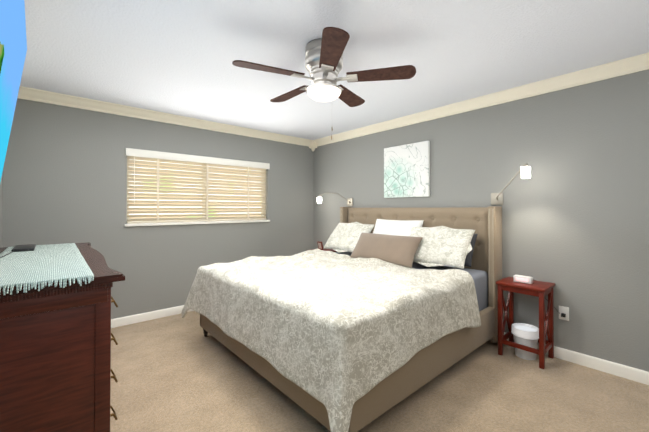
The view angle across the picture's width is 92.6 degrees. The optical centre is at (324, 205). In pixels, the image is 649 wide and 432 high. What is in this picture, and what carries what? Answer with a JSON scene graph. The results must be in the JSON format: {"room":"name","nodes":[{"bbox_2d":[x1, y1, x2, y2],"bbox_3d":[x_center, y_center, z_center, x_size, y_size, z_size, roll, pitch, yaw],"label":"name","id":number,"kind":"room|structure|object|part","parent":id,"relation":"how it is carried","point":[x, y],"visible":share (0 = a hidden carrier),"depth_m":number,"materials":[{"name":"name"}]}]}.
{"room":"bedroom","nodes":[
{"label":"bedroom","id":0,"kind":"room"},
{"bbox_2d":[0,172,2,247],"bbox_3d":[-1.317,0.097,0.861,0.150,2.440,5.150,0,-1,-41],"label":"wall","id":1,"kind":"structure","parent":0,"point":[1,213],"depth_m":2.78,"materials":[{"name":"grey paint"}]},
{"bbox_2d":[0,0,26,181],"bbox_3d":[-1.085,-0.376,0.937,0.288,0.830,1.453,0,-1,-41],"label":"tv","id":2,"kind":"object","parent":1,"relation":"attached to","point":[13,44],"visible":1,"depth_m":1.17,"materials":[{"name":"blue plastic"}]},
{"bbox_2d":[3,98,313,318],"bbox_3d":[-1.621,0.124,4.116,3.980,2.440,0.150,0,-1,-41],"label":"wall","id":3,"kind":"structure","parent":0,"point":[64,174],"depth_m":3.48,"materials":[{"name":"grey paint"}]},
{"bbox_2d":[111,305,193,327],"bbox_3d":[-1.563,1.297,4.047,3.630,0.094,0.014,0,-1,-41],"label":"baseboard","id":4,"kind":"structure","parent":3,"relation":"attached to","point":[117,322],"depth_m":3.60,"materials":[{"name":"white wood"}]},
{"bbox_2d":[17,86,311,146],"bbox_3d":[-1.552,-1.047,4.032,3.480,0.098,0.082,0,-1,-41],"label":"crown molding","id":5,"kind":"structure","parent":3,"relation":"attached to","point":[26,93],"depth_m":3.57,"materials":[{"name":"beige wood"}]},
{"bbox_2d":[124,156,269,226],"bbox_3d":[-1.574,-0.192,4.126,1.860,0.868,0.160,0,-1,-41],"label":"window","id":6,"kind":"structure","parent":3,"relation":"in","point":[179,223],"depth_m":4.01,"materials":[{"name":"white"}]},
{"bbox_2d":[126,148,269,222],"bbox_3d":[-1.552,-0.214,4.101,1.850,0.848,0.088,0,-1,-41],"label":"window blinds","id":7,"kind":"object","parent":6,"relation":"attached to","point":[221,198],"visible":0.96,"depth_m":3.98,"materials":[{"name":"white wood"}]},
{"bbox_2d":[309,140,316,150],"bbox_3d":[-0.191,-0.994,5.210,0.100,0.185,0.100,0,-1,-41],"label":"trim","id":8,"kind":"structure","parent":3,"relation":"attached to","point":[312,145],"depth_m":5.17,"materials":[{"name":"beige wood"}]},
{"bbox_2d":[20,0,648,139],"bbox_3d":[0.075,-1.162,2.189,3.980,0.100,5.300,0,-1,-41],"label":"ceiling","id":9,"kind":"structure","parent":0,"point":[176,57],"depth_m":2.21,"materials":[{"name":"paint"}]},
{"bbox_2d":[232,27,415,139],"bbox_3d":[-0.037,-0.796,2.217,1.198,0.628,1.155,0,-1,-41],"label":"fan","id":10,"kind":"object","parent":9,"relation":"hanging from","point":[324,60],"visible":1,"depth_m":2.09,"materials":[{"name":"brown wood"}]},
{"bbox_2d":[110,311,648,431],"bbox_3d":[0.075,1.378,2.167,3.980,0.100,5.300,0,-1,-41],"label":"floor","id":11,"kind":"structure","parent":0,"point":[176,373],"depth_m":2.17,"materials":[{"name":"carpet"}]},
{"bbox_2d":[0,242,124,431],"bbox_3d":[-1.818,0.820,2.022,0.602,1.013,1.903,0,-1,-41],"label":"dresser","id":12,"kind":"object","parent":11,"relation":"on","point":[56,334],"visible":1,"depth_m":1.40,"materials":[{"name":"brown wood"}]},
{"bbox_2d":[306,241,336,251],"bbox_3d":[-0.049,0.960,4.833,0.330,0.781,0.370,0,-1,-41],"label":"nightstand","id":13,"kind":"object","parent":11,"relation":"on","point":[320,245],"visible":0.15,"depth_m":4.87,"materials":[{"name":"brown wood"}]},
{"bbox_2d":[317,241,322,249],"bbox_3d":[-0.067,0.635,4.887,0.041,0.129,0.105,0,-1,-41],"label":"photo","id":14,"kind":"object","parent":13,"relation":"on","point":[320,246],"depth_m":4.87,"materials":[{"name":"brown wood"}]},
{"bbox_2d":[181,206,501,431],"bbox_3d":[0.177,0.673,3.050,2.348,1.325,2.352,0,-1,-41],"label":"bed","id":15,"kind":"object","parent":11,"relation":"on","point":[379,312],"visible":1,"depth_m":2.29,"materials":[{"name":"brown fabric"}]},
{"bbox_3d":[0.201,1.151,3.076,2.104,0.370,2.090,0,-1,-41],"label":"frame","id":16,"kind":"part","parent":15,"relation":"part of","materials":[{"name":"brown fabric"}]},
{"bbox_3d":[0.203,0.836,3.081,2.020,0.400,1.950,0,-1,-41],"label":"mattress","id":17,"kind":"part","parent":15,"relation":"part of","materials":[{"name":"grey fabric"}]},
{"bbox_2d":[373,219,423,235],"bbox_3d":[0.820,0.386,3.678,0.181,0.500,0.700,33,-21,-36],"label":"pillow","id":18,"kind":"object","parent":15,"relation":"on","point":[399,227],"depth_m":3.63,"materials":[{"name":"white fabric"}]},
{"bbox_3d":[0.983,0.661,3.765,0.193,1.290,2.100,0,-1,-41],"label":"headboard","id":19,"kind":"part","parent":15,"relation":"part of","materials":[{"name":"brown fabric"}]},
{"bbox_2d":[464,234,477,266],"bbox_3d":[1.254,0.431,3.167,0.560,0.360,0.161,-1,-29,47],"label":"pillow","id":20,"kind":"object","parent":15,"relation":"on","point":[468,261],"depth_m":2.96,"materials":[{"name":"grey fabric"}]},
{"bbox_2d":[511,323,538,359],"bbox_3d":[1.779,1.206,2.742,0.213,0.254,0.213,0,-1,-41],"label":"bin","id":21,"kind":"object","parent":11,"relation":"on","point":[525,334],"visible":0.96,"depth_m":2.68,"materials":[{"name":"white plastic"}]},
{"bbox_2d":[496,275,559,368],"bbox_3d":[1.793,0.979,2.734,0.337,0.708,0.404,0,-1,-41],"label":"nightstand","id":22,"kind":"object","parent":11,"relation":"on","point":[528,285],"visible":0.92,"depth_m":2.70,"materials":[{"name":"brown wood"}]},
{"bbox_2d":[314,69,648,371],"bbox_3d":[1.566,0.118,3.382,0.150,2.440,5.150,0,-1,-41],"label":"wall","id":23,"kind":"structure","parent":0,"point":[575,217],"depth_m":2.71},
{"bbox_2d":[317,193,352,205],"bbox_3d":[0.157,-0.091,4.687,0.570,0.210,0.072,0,-1,19],"label":"sconce","id":24,"kind":"object","parent":23,"relation":"attached to","point":[349,200],"visible":1,"depth_m":4.64,"materials":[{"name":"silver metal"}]},
{"bbox_2d":[384,140,429,197],"bbox_3d":[1.013,-0.430,3.874,0.032,0.655,0.650,0,-1,-41],"label":"picture","id":25,"kind":"object","parent":23,"relation":"attached to","point":[406,170],"visible":0.98,"depth_m":3.83,"materials":[{"name":"paper"}]},
{"bbox_2d":[314,52,648,145],"bbox_3d":[1.429,-1.053,3.373,0.082,0.098,5.000,0,-1,-41],"label":"crown molding","id":26,"kind":"structure","parent":23,"relation":"attached to","point":[630,65],"depth_m":2.95,"materials":[{"name":"beige wood"}]},
{"bbox_2d":[491,163,530,204],"bbox_3d":[1.731,-0.184,2.891,0.075,0.355,0.483,0,0,-4],"label":"sconce","id":27,"kind":"object","parent":23,"relation":"attached to","point":[497,198],"visible":1,"depth_m":2.90,"materials":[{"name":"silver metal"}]},
{"bbox_2d":[559,306,568,320],"bbox_3d":[2.061,0.932,2.672,0.030,0.116,0.072,0,-1,-41],"label":"electrical outlet plate","id":28,"kind":"object","parent":23,"relation":"attached to","point":[564,313],"visible":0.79,"depth_m":2.65,"materials":[{"name":"white plastic"}]},
{"bbox_2d":[504,332,648,384],"bbox_3d":[1.455,1.291,3.375,0.014,0.094,5.000,0,-1,-41],"label":"baseboard","id":29,"kind":"structure","parent":23,"relation":"attached to","point":[623,371],"depth_m":2.48,"materials":[{"name":"white wood"}]},
{"label":"outside","id":30,"kind":"structure","parent":0,"visible":0},
{"bbox_2d":[129,159,260,217],"bbox_3d":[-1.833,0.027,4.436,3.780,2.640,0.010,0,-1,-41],"label":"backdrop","id":31,"kind":"structure","parent":30,"point":[190,197],"depth_m":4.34,"materials":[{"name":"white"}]}
]}

